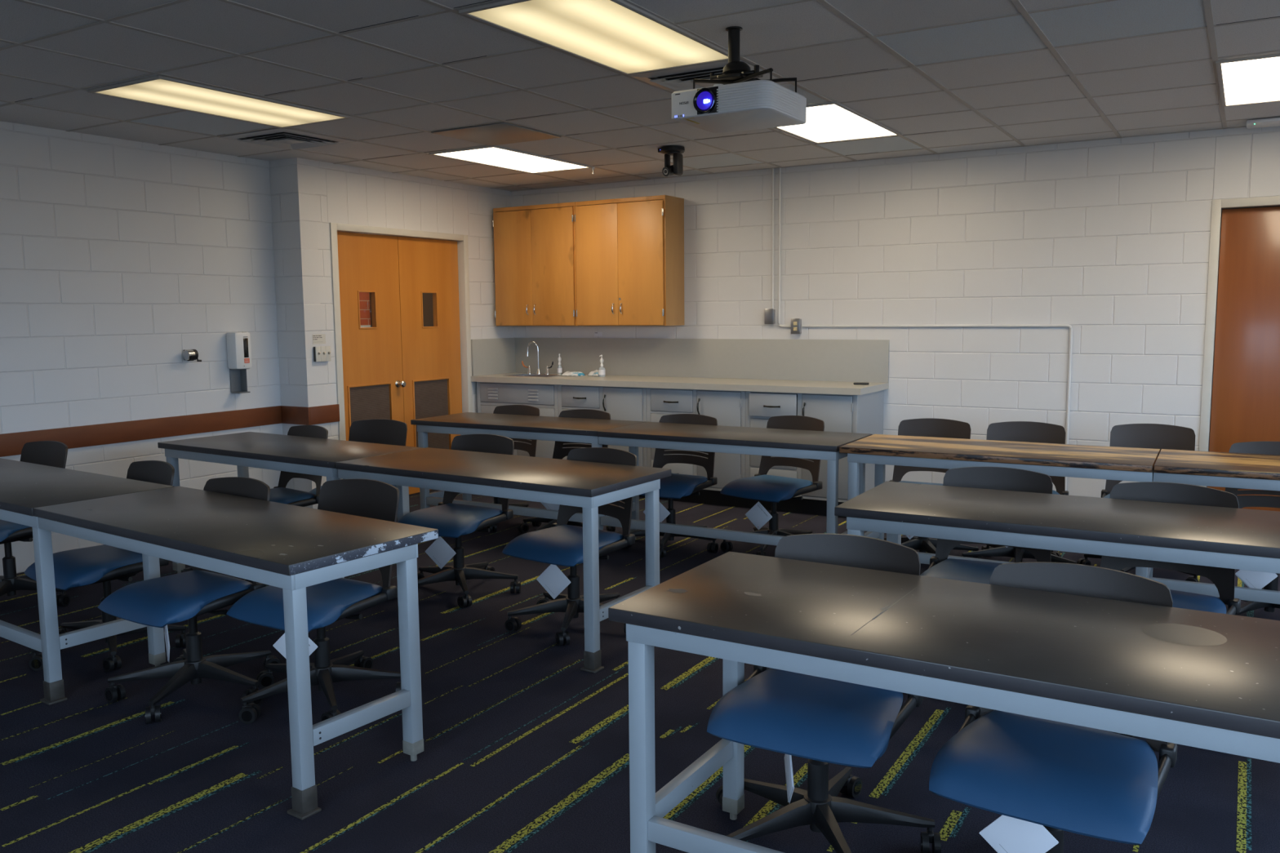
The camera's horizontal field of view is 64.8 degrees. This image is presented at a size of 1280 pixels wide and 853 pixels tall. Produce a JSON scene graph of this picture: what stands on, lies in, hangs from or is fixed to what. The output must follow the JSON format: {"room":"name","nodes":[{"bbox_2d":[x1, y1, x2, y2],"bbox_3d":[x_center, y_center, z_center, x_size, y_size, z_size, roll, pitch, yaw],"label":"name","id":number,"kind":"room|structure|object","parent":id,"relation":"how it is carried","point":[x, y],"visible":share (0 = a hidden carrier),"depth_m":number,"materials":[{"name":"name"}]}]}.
{"room":"science classroom","nodes":[
{"label":"science classroom","id":0,"kind":"room"},
{"bbox_2d":[0,120,282,575],"bbox_3d":[-4.658,-0.291,4.686,0.160,2.688,7.449,3,7,31],"label":"wall","id":1,"kind":"structure","parent":0,"point":[119,258],"depth_m":6.62,"materials":[{"name":"white brick"}]},
{"bbox_2d":[0,405,281,457],"bbox_3d":[-4.617,0.273,4.634,0.020,0.134,7.289,3,7,31],"label":"trim","id":2,"kind":"structure","parent":1,"relation":"attached to","point":[12,443],"depth_m":6.75,"materials":[{"name":"brown wood"}]},
{"bbox_2d":[182,349,201,361],"bbox_3d":[-3.111,-0.492,7.014,0.088,0.088,0.108,3,7,31],"label":"pencil sharpener","id":3,"kind":"object","parent":1,"relation":"attached to","point":[188,354],"visible":1,"depth_m":6.97,"materials":[{"name":"silver metal"}]},
{"bbox_2d":[226,331,251,393],"bbox_3d":[-2.907,-0.467,7.331,0.114,0.446,0.140,3,7,31],"label":"dispenser","id":4,"kind":"object","parent":1,"relation":"attached to","point":[238,343],"visible":1,"depth_m":7.30,"materials":[{"name":"white plastic"}]},
{"bbox_2d":[229,368,250,393],"bbox_3d":[-2.912,-0.336,7.346,0.096,0.182,0.095,3,7,31],"label":"drip tray","id":5,"kind":"object","parent":4,"relation":"on","point":[238,380],"depth_m":7.37,"materials":[{"name":"grey plastic"}]},
{"bbox_2d":[269,157,326,509],"bbox_3d":[-2.584,-0.646,7.671,0.302,2.688,0.160,3,7,31],"label":"wall","id":6,"kind":"structure","parent":0,"point":[292,180],"depth_m":7.55,"materials":[{"name":"white brick"}]},
{"bbox_2d":[280,405,311,425],"bbox_3d":[-2.608,-0.084,7.646,0.302,0.134,0.020,3,7,31],"label":"trim","id":7,"kind":"structure","parent":6,"relation":"attached to","point":[290,415],"depth_m":7.63,"materials":[{"name":"brown wood"}]},
{"bbox_2d":[359,292,370,327],"bbox_3d":[-4.740,-0.731,8.601,0.240,2.688,6.520,3,7,31],"label":"wall","id":8,"kind":"structure","parent":0,"point":[364,297],"depth_m":11.20,"materials":[{"name":"red brick"}]},
{"bbox_2d":[368,292,372,327],"bbox_3d":[-2.942,-1.045,11.247,0.100,2.688,0.060,3,7,31],"label":"trim","id":9,"kind":"structure","parent":8,"relation":"attached to","point":[369,292],"depth_m":11.21,"materials":[{"name":"black wood"}]},
{"bbox_2d":[314,160,514,439],"bbox_3d":[-1.877,-0.769,8.703,0.160,2.688,2.351,3,7,31],"label":"wall","id":10,"kind":"structure","parent":0,"point":[345,194],"depth_m":8.38,"materials":[{"name":"white brick"}]},
{"bbox_2d":[312,333,325,344],"bbox_3d":[-2.427,-0.661,7.634,0.002,0.073,0.124,3,7,31],"label":"notice","id":11,"kind":"object","parent":10,"relation":"attached to","point":[320,338],"visible":1,"depth_m":7.63,"materials":[{"name":"paper"}]},
{"bbox_2d":[313,346,331,361],"bbox_3d":[-2.401,-0.550,7.645,0.048,0.114,0.145,3,7,31],"label":"switch panel","id":12,"kind":"object","parent":10,"relation":"attached to","point":[321,353],"visible":1,"depth_m":7.63,"materials":[{"name":"silver plastic"}]},
{"bbox_2d":[310,404,339,425],"bbox_3d":[-2.409,-0.093,7.702,0.020,0.134,0.283,3,7,31],"label":"trim","id":13,"kind":"structure","parent":10,"relation":"attached to","point":[328,413],"depth_m":7.69,"materials":[{"name":"brown wood"}]},
{"bbox_2d":[329,222,472,494],"bbox_3d":[-1.985,-0.519,8.489,0.138,2.240,1.579,3,7,31],"label":"door","id":14,"kind":"structure","parent":10,"relation":"in","point":[399,368],"depth_m":8.45,"materials":[{"name":"paint"}]},
{"bbox_2d":[422,293,433,326],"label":"window","id":15,"kind":"structure","parent":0,"point":[428,313],"depth_m":11.93,"materials":[{"name":"grey"}]},
{"bbox_2d":[0,489,1279,852],"bbox_3d":[-0.155,1.210,3.522,9.302,0.121,10.200,3,7,31],"label":"floor","id":16,"kind":"structure","parent":0,"point":[526,749],"depth_m":3.56,"materials":[{"name":"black carpet"}]},
{"bbox_2d":[0,440,75,606],"bbox_3d":[-3.408,0.531,5.473,0.692,0.855,0.665,3,8,32],"label":"chair","id":17,"kind":"object","parent":16,"relation":"on","point":[49,453],"visible":0.36,"depth_m":5.44,"materials":[{"name":"grey plastic"}]},
{"bbox_2d":[0,457,173,705],"bbox_3d":[-3.035,0.630,4.804,2.055,0.800,0.590,4,8,35],"label":"lab bench","id":18,"kind":"object","parent":16,"relation":"on","point":[24,486],"visible":0.75,"depth_m":4.20,"materials":[{"name":"laminate"}]},
{"bbox_2d":[24,460,186,672],"bbox_3d":[-2.473,0.617,4.630,0.653,0.855,0.660,5,8,40],"label":"chair","id":19,"kind":"object","parent":16,"relation":"on","point":[83,566],"visible":0.43,"depth_m":4.53,"materials":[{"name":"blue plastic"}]},
{"bbox_2d":[97,476,280,724],"bbox_3d":[-1.805,0.667,4.124,0.685,0.855,0.672,4,8,34],"label":"chair","id":20,"kind":"object","parent":16,"relation":"on","point":[193,593],"visible":0.7,"depth_m":4.04,"materials":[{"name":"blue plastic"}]},
{"bbox_2d":[164,625,169,662],"bbox_3d":[-1.916,0.859,4.087,0.006,0.203,0.185,-4,7,-30],"label":"tag","id":21,"kind":"object","parent":20,"relation":"hanging from","point":[166,629],"visible":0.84,"depth_m":4.06,"materials":[{"name":"white paper"}]},
{"bbox_2d":[33,486,438,820],"bbox_3d":[-1.529,0.734,3.757,1.635,0.800,0.600,4,8,35],"label":"lab bench","id":22,"kind":"object","parent":16,"relation":"on","point":[292,548],"visible":1,"depth_m":3.41,"materials":[{"name":"laminate"}]},
{"bbox_2d":[244,425,328,581],"bbox_3d":[-2.193,0.441,6.170,0.685,0.855,0.672,5,9,41],"label":"chair","id":23,"kind":"object","parent":16,"relation":"on","point":[279,494],"visible":0.26,"depth_m":6.19,"materials":[{"name":"grey plastic"}]},
{"bbox_2d":[157,431,422,577],"bbox_3d":[-2.025,0.504,5.844,1.576,0.800,0.625,4,8,34],"label":"lab bench","id":24,"kind":"object","parent":16,"relation":"on","point":[286,453],"visible":0.37,"depth_m":5.65,"materials":[{"name":"laminate"}]},
{"bbox_2d":[226,479,400,724],"bbox_3d":[-1.277,0.677,3.995,0.650,0.855,0.641,-5,8,-32],"label":"chair","id":25,"kind":"object","parent":16,"relation":"on","point":[328,602],"visible":0.6,"depth_m":4.00,"materials":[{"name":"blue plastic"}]},
{"bbox_2d":[272,633,318,658],"bbox_3d":[-1.366,0.864,3.997,0.185,0.203,0.006,0,6,5],"label":"tag","id":26,"kind":"object","parent":25,"relation":"hanging from","point":[280,645],"visible":0.11,"depth_m":4.00,"materials":[{"name":"white paper"}]},
{"bbox_2d":[309,418,407,494],"bbox_3d":[-1.825,0.405,6.457,0.651,0.855,0.679,2,7,22],"label":"chair","id":27,"kind":"object","parent":16,"relation":"on","point":[380,431],"visible":0.16,"depth_m":6.64,"materials":[{"name":"grey plastic"}]},
{"bbox_2d":[396,434,520,608],"bbox_3d":[-1.026,0.498,5.566,0.653,0.855,0.653,-5,8,-35],"label":"chair","id":28,"kind":"object","parent":16,"relation":"on","point":[451,520],"visible":0.56,"depth_m":5.56,"materials":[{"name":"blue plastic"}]},
{"bbox_2d":[425,536,455,568],"bbox_3d":[-1.099,0.686,5.553,0.185,0.203,0.006,1,7,13],"label":"tag","id":29,"kind":"object","parent":28,"relation":"hanging from","point":[439,551],"visible":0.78,"depth_m":5.55,"materials":[{"name":"white paper"}]},
{"bbox_2d":[335,447,671,673],"bbox_3d":[-0.691,0.588,4.982,1.595,0.800,0.650,4,8,33],"label":"lab bench","id":30,"kind":"object","parent":16,"relation":"on","point":[588,486],"visible":0.8,"depth_m":4.67,"materials":[{"name":"laminate"}]},
{"bbox_2d":[487,404,541,532],"bbox_3d":[-1.033,0.286,7.452,0.692,0.855,0.656,4,8,34],"label":"chair","id":31,"kind":"object","parent":16,"relation":"on","point":[523,410],"visible":0.21,"depth_m":7.54,"materials":[{"name":"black plastic"}]},
{"bbox_2d":[476,382,558,458],"bbox_3d":[-0.944,0.048,9.223,0.898,0.930,0.667,3,7,31],"label":"base cabinet","id":32,"kind":"object","parent":16,"relation":"on","point":[490,395],"visible":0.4,"depth_m":8.89,"materials":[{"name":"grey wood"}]},
{"bbox_2d":[471,337,889,395],"bbox_3d":[0.194,-0.538,8.468,3.650,0.380,0.663,3,7,31],"label":"countertop","id":33,"kind":"structure","parent":32,"relation":"on","point":[824,366],"depth_m":8.52,"materials":[{"name":"laminate"}]},
{"bbox_2d":[502,373,560,385],"bbox_3d":[-0.939,-0.384,9.163,0.480,0.168,0.360,3,7,31],"label":"sink","id":34,"kind":"object","parent":33,"relation":"in","point":[526,375],"visible":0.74,"depth_m":9.22,"materials":[{"name":"silver metal"}]},
{"bbox_2d":[513,374,552,385],"bbox_3d":[-0.953,-0.379,9.140,0.428,0.164,0.259,3,7,31],"label":"basin","id":35,"kind":"object","parent":34,"relation":"in","point":[527,375],"depth_m":9.21,"materials":[{"name":"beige metal"}]},
{"bbox_2d":[521,341,553,374],"bbox_3d":[-0.948,-0.633,9.278,0.356,0.303,0.081,3,7,31],"label":"faucet","id":36,"kind":"object","parent":33,"relation":"on","point":[538,371],"visible":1,"depth_m":9.29,"materials":[{"name":"silver metal"}]},
{"bbox_2d":[557,353,562,374],"bbox_3d":[-0.734,-0.571,9.238,0.043,0.193,0.051,-4,7,-25],"label":"pump bottle","id":37,"kind":"object","parent":33,"relation":"on","point":[559,366],"visible":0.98,"depth_m":9.23,"materials":[{"name":"white plastic"}]},
{"bbox_2d":[560,371,586,376],"bbox_3d":[-0.597,-0.475,9.057,0.220,0.040,0.120,2,7,22],"label":"pack","id":38,"kind":"object","parent":33,"relation":"on","point":[566,373],"visible":1,"depth_m":9.01},
{"bbox_2d":[587,369,598,376],"bbox_3d":[-0.390,-0.480,9.014,0.140,0.056,0.110,5,9,42],"label":"pack","id":39,"kind":"object","parent":33,"relation":"on","point":[595,373],"visible":0.7,"depth_m":8.98},
{"bbox_2d":[598,355,605,377],"bbox_3d":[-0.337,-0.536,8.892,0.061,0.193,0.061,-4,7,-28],"label":"pump bottle","id":40,"kind":"object","parent":33,"relation":"on","point":[602,371],"visible":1,"depth_m":8.88,"materials":[{"name":"white plastic"}]},
{"bbox_2d":[853,382,869,384],"bbox_3d":[1.674,-0.325,7.636,0.115,0.017,0.017,1,7,11],"label":"marker pen","id":41,"kind":"object","parent":33,"relation":"on","point":[853,383],"visible":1,"depth_m":7.63,"materials":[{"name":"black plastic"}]},
{"bbox_2d":[410,412,645,539],"bbox_3d":[-0.784,0.357,7.044,1.570,0.800,0.615,3,7,30],"label":"lab bench","id":42,"kind":"object","parent":16,"relation":"on","point":[582,430],"visible":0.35,"depth_m":6.84,"materials":[{"name":"laminate"}]},
{"bbox_2d":[517,408,615,533],"bbox_3d":[-0.533,0.331,7.009,0.653,0.855,0.660,4,8,32],"label":"chair","id":43,"kind":"object","parent":16,"relation":"on","point":[559,452],"visible":0.17,"depth_m":7.17,"materials":[{"name":"grey plastic"}]},
{"bbox_2d":[540,502,559,510],"bbox_3d":[-0.606,0.519,6.999,0.185,0.203,0.006,1,7,15],"label":"tag","id":44,"kind":"object","parent":43,"relation":"hanging from","point":[548,506],"visible":0.16,"depth_m":7.00,"materials":[{"name":"white paper"}]},
{"bbox_2d":[502,447,636,646],"bbox_3d":[-0.309,0.557,4.978,0.690,0.855,0.665,4,8,37],"label":"chair","id":45,"kind":"object","parent":16,"relation":"on","point":[561,544],"visible":0.68,"depth_m":4.92,"materials":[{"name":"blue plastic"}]},
{"bbox_2d":[536,564,570,599],"bbox_3d":[-0.424,0.749,4.942,0.185,0.203,0.006,2,7,20],"label":"tag","id":46,"kind":"object","parent":45,"relation":"hanging from","point":[553,580],"visible":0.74,"depth_m":4.94,"materials":[{"name":"white paper"}]},
{"bbox_2d":[557,384,647,497],"bbox_3d":[-0.177,0.093,8.765,0.887,0.930,0.667,3,7,31],"label":"base cabinet","id":47,"kind":"object","parent":16,"relation":"on","point":[622,403],"visible":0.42,"depth_m":8.43,"materials":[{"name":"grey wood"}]},
{"bbox_2d":[621,413,718,557],"bbox_3d":[0.221,0.367,6.622,0.663,0.855,0.682,4,8,33],"label":"chair","id":48,"kind":"object","parent":16,"relation":"on","point":[677,486],"visible":0.54,"depth_m":6.62,"materials":[{"name":"grey plastic"}]},
{"bbox_2d":[643,502,670,522],"bbox_3d":[0.108,0.557,6.601,0.185,0.203,0.006,1,7,16],"label":"tag","id":49,"kind":"object","parent":48,"relation":"hanging from","point":[664,513],"visible":0.39,"depth_m":6.59,"materials":[{"name":"white paper"}]},
{"bbox_2d":[646,387,748,507],"bbox_3d":[0.585,0.137,8.310,0.886,0.930,0.667,3,7,31],"label":"base cabinet","id":50,"kind":"object","parent":16,"relation":"on","point":[728,407],"visible":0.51,"depth_m":8.01,"materials":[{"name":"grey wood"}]},
{"bbox_2d":[597,422,872,546],"bbox_3d":[0.568,0.434,6.245,1.570,0.800,0.625,3,7,31],"label":"lab bench","id":51,"kind":"object","parent":16,"relation":"on","point":[792,443],"visible":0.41,"depth_m":5.99,"materials":[{"name":"laminate"}]},
{"bbox_2d":[720,415,824,555],"bbox_3d":[0.855,0.381,6.449,0.651,0.855,0.648,2,7,21],"label":"chair","id":52,"kind":"object","parent":16,"relation":"on","point":[762,486],"visible":0.66,"depth_m":6.45,"materials":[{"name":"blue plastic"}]},
{"bbox_2d":[745,500,772,529],"bbox_3d":[0.761,0.566,6.471,0.185,0.203,0.006,3,7,27],"label":"tag","id":53,"kind":"object","parent":52,"relation":"hanging from","point":[758,515],"visible":0.99,"depth_m":6.47,"materials":[{"name":"white paper"}]},
{"bbox_2d":[745,390,884,517],"bbox_3d":[1.344,0.182,7.844,0.893,0.930,0.688,3,7,31],"label":"base cabinet","id":54,"kind":"object","parent":16,"relation":"on","point":[843,413],"visible":0.5,"depth_m":7.60,"materials":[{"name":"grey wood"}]},
{"bbox_2d":[706,533,941,852],"bbox_3d":[0.522,0.781,2.921,0.693,0.855,0.658,3,7,29],"label":"chair","id":55,"kind":"object","parent":16,"relation":"on","point":[822,721],"visible":0.56,"depth_m":2.83,"materials":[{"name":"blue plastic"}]},
{"bbox_2d":[784,754,794,804],"bbox_3d":[0.423,0.975,2.862,0.006,0.203,0.185,0,6,1],"label":"tag","id":56,"kind":"object","parent":55,"relation":"hanging from","point":[788,758],"visible":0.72,"depth_m":2.84,"materials":[{"name":"white paper"}]},
{"bbox_2d":[884,417,981,559],"bbox_3d":[1.755,0.399,6.220,0.692,0.855,0.656,3,7,29],"label":"chair","id":57,"kind":"object","parent":16,"relation":"on","point":[926,427],"visible":0.27,"depth_m":6.34,"materials":[{"name":"grey plastic"}]},
{"bbox_2d":[608,551,1279,852],"bbox_3d":[0.854,0.862,2.422,1.758,0.800,0.690,3,7,31],"label":"lab bench","id":58,"kind":"object","parent":16,"relation":"on","point":[1205,680],"visible":0.98,"depth_m":2.33,"materials":[{"name":"laminate"}]},
{"bbox_2d":[920,466,1053,584],"bbox_3d":[1.437,0.626,4.218,0.692,0.855,0.665,3,7,28],"label":"chair","id":59,"kind":"object","parent":16,"relation":"on","point":[1002,478],"visible":0.2,"depth_m":4.32,"materials":[{"name":"grey plastic"}]},
{"bbox_2d":[839,434,1159,578],"bbox_3d":[1.913,0.512,5.446,1.529,0.800,0.645,3,7,30],"label":"lab bench","id":60,"kind":"object","parent":16,"relation":"on","point":[1083,461],"visible":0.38,"depth_m":5.26,"materials":[{"name":"brown wood"}]},
{"bbox_2d":[962,421,1076,564],"bbox_3d":[2.235,0.425,5.935,0.650,0.852,0.639,2,7,25],"label":"chair","id":61,"kind":"object","parent":16,"relation":"on","point":[1011,431],"visible":0.19,"depth_m":6.09,"materials":[{"name":"grey plastic"}]},
{"bbox_2d":[928,561,1177,852],"bbox_3d":[1.002,0.821,2.526,0.646,0.855,0.677,4,8,33],"label":"chair","id":62,"kind":"object","parent":16,"relation":"on","point":[1060,777],"visible":0.48,"depth_m":2.42,"materials":[{"name":"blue plastic"}]},
{"bbox_2d":[978,815,1058,852],"bbox_3d":[0.936,1.011,2.496,0.185,0.203,0.006,1,7,16],"label":"tag","id":63,"kind":"object","parent":62,"relation":"hanging from","point":[1006,834],"visible":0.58,"depth_m":2.50,"materials":[{"name":"white paper"}]},
{"bbox_2d":[834,481,1279,573],"bbox_3d":[1.664,0.711,3.699,1.758,0.800,0.662,3,7,30],"label":"lab bench","id":64,"kind":"object","parent":16,"relation":"on","point":[1223,537],"visible":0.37,"depth_m":3.56,"materials":[{"name":"laminate"}]},
{"bbox_2d":[1076,423,1198,582],"bbox_3d":[2.907,0.439,5.763,0.654,0.855,0.644,-5,8,-34],"label":"chair","id":65,"kind":"object","parent":16,"relation":"on","point":[1152,436],"visible":0.15,"depth_m":5.96,"materials":[{"name":"grey plastic"}]},
{"bbox_2d":[1100,481,1240,737],"bbox_3d":[1.899,0.672,3.779,0.649,0.855,0.673,4,8,38],"label":"chair","id":66,"kind":"object","parent":16,"relation":"on","point":[1224,579],"visible":0.12,"depth_m":3.87,"materials":[{"name":"grey plastic"}]},
{"bbox_2d":[1148,448,1279,604],"bbox_3d":[3.244,0.585,4.689,1.530,0.800,0.645,3,7,30],"label":"lab bench","id":67,"kind":"object","parent":16,"relation":"on","point":[1197,468],"visible":0.79,"depth_m":4.70,"materials":[{"name":"brown wood"}]},
{"bbox_2d":[1225,441,1279,615],"bbox_3d":[3.084,0.530,4.937,0.654,0.855,0.655,-4,7,-31],"label":"chair","id":68,"kind":"object","parent":16,"relation":"on","point":[1247,447],"visible":0.15,"depth_m":5.14,"materials":[{"name":"grey plastic"}]},
{"bbox_2d":[1235,569,1277,589],"bbox_3d":[3.009,0.718,4.927,0.185,0.203,0.006,1,7,17],"label":"tag","id":69,"kind":"object","parent":68,"relation":"hanging from","point":[1253,580],"visible":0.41,"depth_m":4.93,"materials":[{"name":"white paper"}]},
{"bbox_2d":[0,0,1279,191],"bbox_3d":[-0.181,-1.568,3.209,9.222,0.104,10.120,3,7,31],"label":"ceiling","id":70,"kind":"structure","parent":0,"point":[947,76],"depth_m":4.88,"materials":[{"name":"tile"}]},
{"bbox_2d":[87,75,351,128],"bbox_3d":[-2.239,-1.749,5.489,0.592,0.012,1.216,3,7,31],"label":"recessed light","id":71,"kind":"object","parent":70,"relation":"in","point":[158,90],"visible":1,"depth_m":5.40,"materials":[{"name":"plastic"}]},
{"bbox_2d":[221,128,353,149],"bbox_3d":[-2.290,-1.865,6.575,0.588,0.024,0.588,3,7,31],"label":"ceiling vent","id":72,"kind":"object","parent":70,"relation":"in","point":[285,138],"visible":1,"depth_m":6.52,"materials":[{"name":"black metal"}]},
{"bbox_2d":[431,122,560,146],"bbox_3d":[-0.916,-1.872,6.472,0.587,0.008,0.592,3,7,31],"label":"access panel","id":73,"kind":"object","parent":70,"relation":"attached to","point":[501,133],"visible":1,"depth_m":6.43,"materials":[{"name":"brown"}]},
{"bbox_2d":[429,145,592,173],"bbox_3d":[-0.939,-1.994,7.563,0.592,0.012,1.216,3,7,31],"label":"recessed light","id":74,"kind":"object","parent":70,"relation":"in","point":[497,156],"visible":1,"depth_m":7.50,"materials":[{"name":"plastic"}]},
{"bbox_2d":[458,0,728,75],"bbox_3d":[-0.123,-1.624,4.202,0.592,0.012,1.216,3,7,31],"label":"recessed light","id":75,"kind":"object","parent":70,"relation":"in","point":[619,36],"visible":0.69,"depth_m":4.13,"materials":[{"name":"plastic"}]},
{"bbox_2d":[657,145,684,176],"bbox_3d":[0.228,-1.854,7.074,0.176,0.205,0.176,3,7,31],"label":"ceiling camera","id":76,"kind":"object","parent":70,"relation":"attached to","point":[677,168],"visible":1,"depth_m":7.03,"materials":[{"name":"black plastic"}]},
{"bbox_2d":[628,59,787,92],"bbox_3d":[0.346,-1.712,4.999,0.588,0.024,0.588,3,7,31],"label":"ceiling vent","id":77,"kind":"object","parent":70,"relation":"in","point":[673,80],"visible":0.36,"depth_m":4.91,"materials":[{"name":"black metal"}]},
{"bbox_2d":[693,26,796,92],"bbox_3d":[0.425,-1.485,4.101,0.371,0.279,0.225,3,7,31],"label":"mount","id":78,"kind":"object","parent":70,"relation":"attached to","point":[735,71],"visible":0.78,"depth_m":4.10,"materials":[{"name":"black metal"}]},
{"bbox_2d":[671,80,806,133],"bbox_3d":[0.402,-1.292,4.067,0.426,0.122,0.416,3,7,31],"label":"projector","id":79,"kind":"object","parent":78,"relation":"hanging from","point":[717,108],"visible":1,"depth_m":3.94,"materials":[{"name":"white plastic"}]},
{"bbox_2d":[716,83,799,118],"bbox_3d":[0.502,-1.266,3.913,0.382,0.084,0.163,-3,7,-24],"label":"grille","id":80,"kind":"object","parent":79,"relation":"attached to","point":[734,100],"depth_m":3.88,"materials":[{"name":"white plastic"}]},
{"bbox_2d":[773,101,901,143],"bbox_3d":[1.142,-1.863,6.227,0.592,0.012,1.216,3,7,31],"label":"recessed light","id":81,"kind":"object","parent":70,"relation":"in","point":[826,122],"visible":0.74,"depth_m":6.28,"materials":[{"name":"plastic"}]},
{"bbox_2d":[1215,53,1279,106],"bbox_3d":[3.265,-1.756,5.097,0.592,0.012,1.216,3,7,31],"label":"recessed light","id":82,"kind":"object","parent":70,"relation":"in","point":[1250,80],"visible":1,"depth_m":5.10,"materials":[{"name":"plastic"}]},
{"bbox_2d":[1246,116,1279,128],"bbox_3d":[3.873,-1.880,6.242,0.210,0.035,0.210,3,7,31],"label":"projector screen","id":83,"kind":"object","parent":70,"relation":"attached to","point":[1267,122],"visible":1,"depth_m":6.20,"materials":[{"name":"white metal"}]},
{"bbox_2d":[511,125,1279,497],"bbox_3d":[2.408,-0.688,7.627,9.222,2.688,0.210,3,7,31],"label":"wall","id":84,"kind":"structure","parent":0,"point":[1108,239],"depth_m":7.36,"materials":[{"name":"white brick"}]},
{"bbox_2d":[492,201,577,325],"bbox_3d":[-0.879,-1.456,9.178,0.907,1.072,0.375,3,7,31],"label":"upper cabinet","id":85,"kind":"object","parent":84,"relation":"attached to","point":[535,251],"visible":0.91,"depth_m":9.03,"materials":[{"name":"brown wood"}]},
{"bbox_2d":[594,332,601,336],"bbox_3d":[-0.380,-0.839,9.169,0.082,0.041,0.002,3,7,31],"label":"wall label","id":86,"kind":"object","parent":84,"relation":"attached to","point":[596,334],"visible":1,"depth_m":9.17,"materials":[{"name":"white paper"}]},
{"bbox_2d":[573,195,684,325],"bbox_3d":[-0.103,-1.411,8.714,0.899,1.072,0.375,3,7,31],"label":"upper cabinet","id":87,"kind":"object","parent":84,"relation":"attached to","point":[630,251],"visible":1,"depth_m":8.55,"materials":[{"name":"brown wood"}]},
{"bbox_2d":[764,308,775,324],"bbox_3d":[1.065,-0.901,8.260,0.080,0.126,0.049,3,7,31],"label":"junction box","id":88,"kind":"object","parent":84,"relation":"attached to","point":[770,313],"visible":1,"depth_m":8.24,"materials":[{"name":"silver metal"}]},
{"bbox_2d":[771,168,774,308],"bbox_3d":[1.079,-1.520,8.194,0.020,1.127,0.020,3,7,31],"label":"conduit","id":89,"kind":"object","parent":84,"relation":"attached to","point":[773,169],"visible":1,"depth_m":8.19,"materials":[{"name":"white metal"}]},
{"bbox_2d":[777,167,791,327],"bbox_3d":[1.171,-1.441,8.148,0.113,1.275,0.020,3,7,31],"label":"conduit","id":90,"kind":"object","parent":84,"relation":"attached to","point":[780,168],"visible":1,"depth_m":8.17,"materials":[{"name":"white metal"}]},
{"bbox_2d":[791,318,801,333],"bbox_3d":[1.262,-0.810,8.149,0.078,0.124,0.052,3,7,31],"label":"power outlet","id":91,"kind":"object","parent":84,"relation":"attached to","point":[796,323],"visible":1,"depth_m":8.13,"materials":[{"name":"silver metal"}]},
{"bbox_2d":[802,324,1072,490],"bbox_3d":[2.186,-0.075,7.696,2.023,1.398,0.020,3,7,31],"label":"conduit","id":92,"kind":"object","parent":84,"relation":"attached to","point":[992,325],"visible":0.94,"depth_m":7.28,"materials":[{"name":"white metal"}]},
{"bbox_2d":[1198,195,1279,511],"bbox_3d":[4.234,-0.352,6.508,1.051,2.236,0.142,3,7,31],"label":"door","id":93,"kind":"structure","parent":84,"relation":"in","point":[1245,403],"depth_m":6.63,"materials":[{"name":"paint"}]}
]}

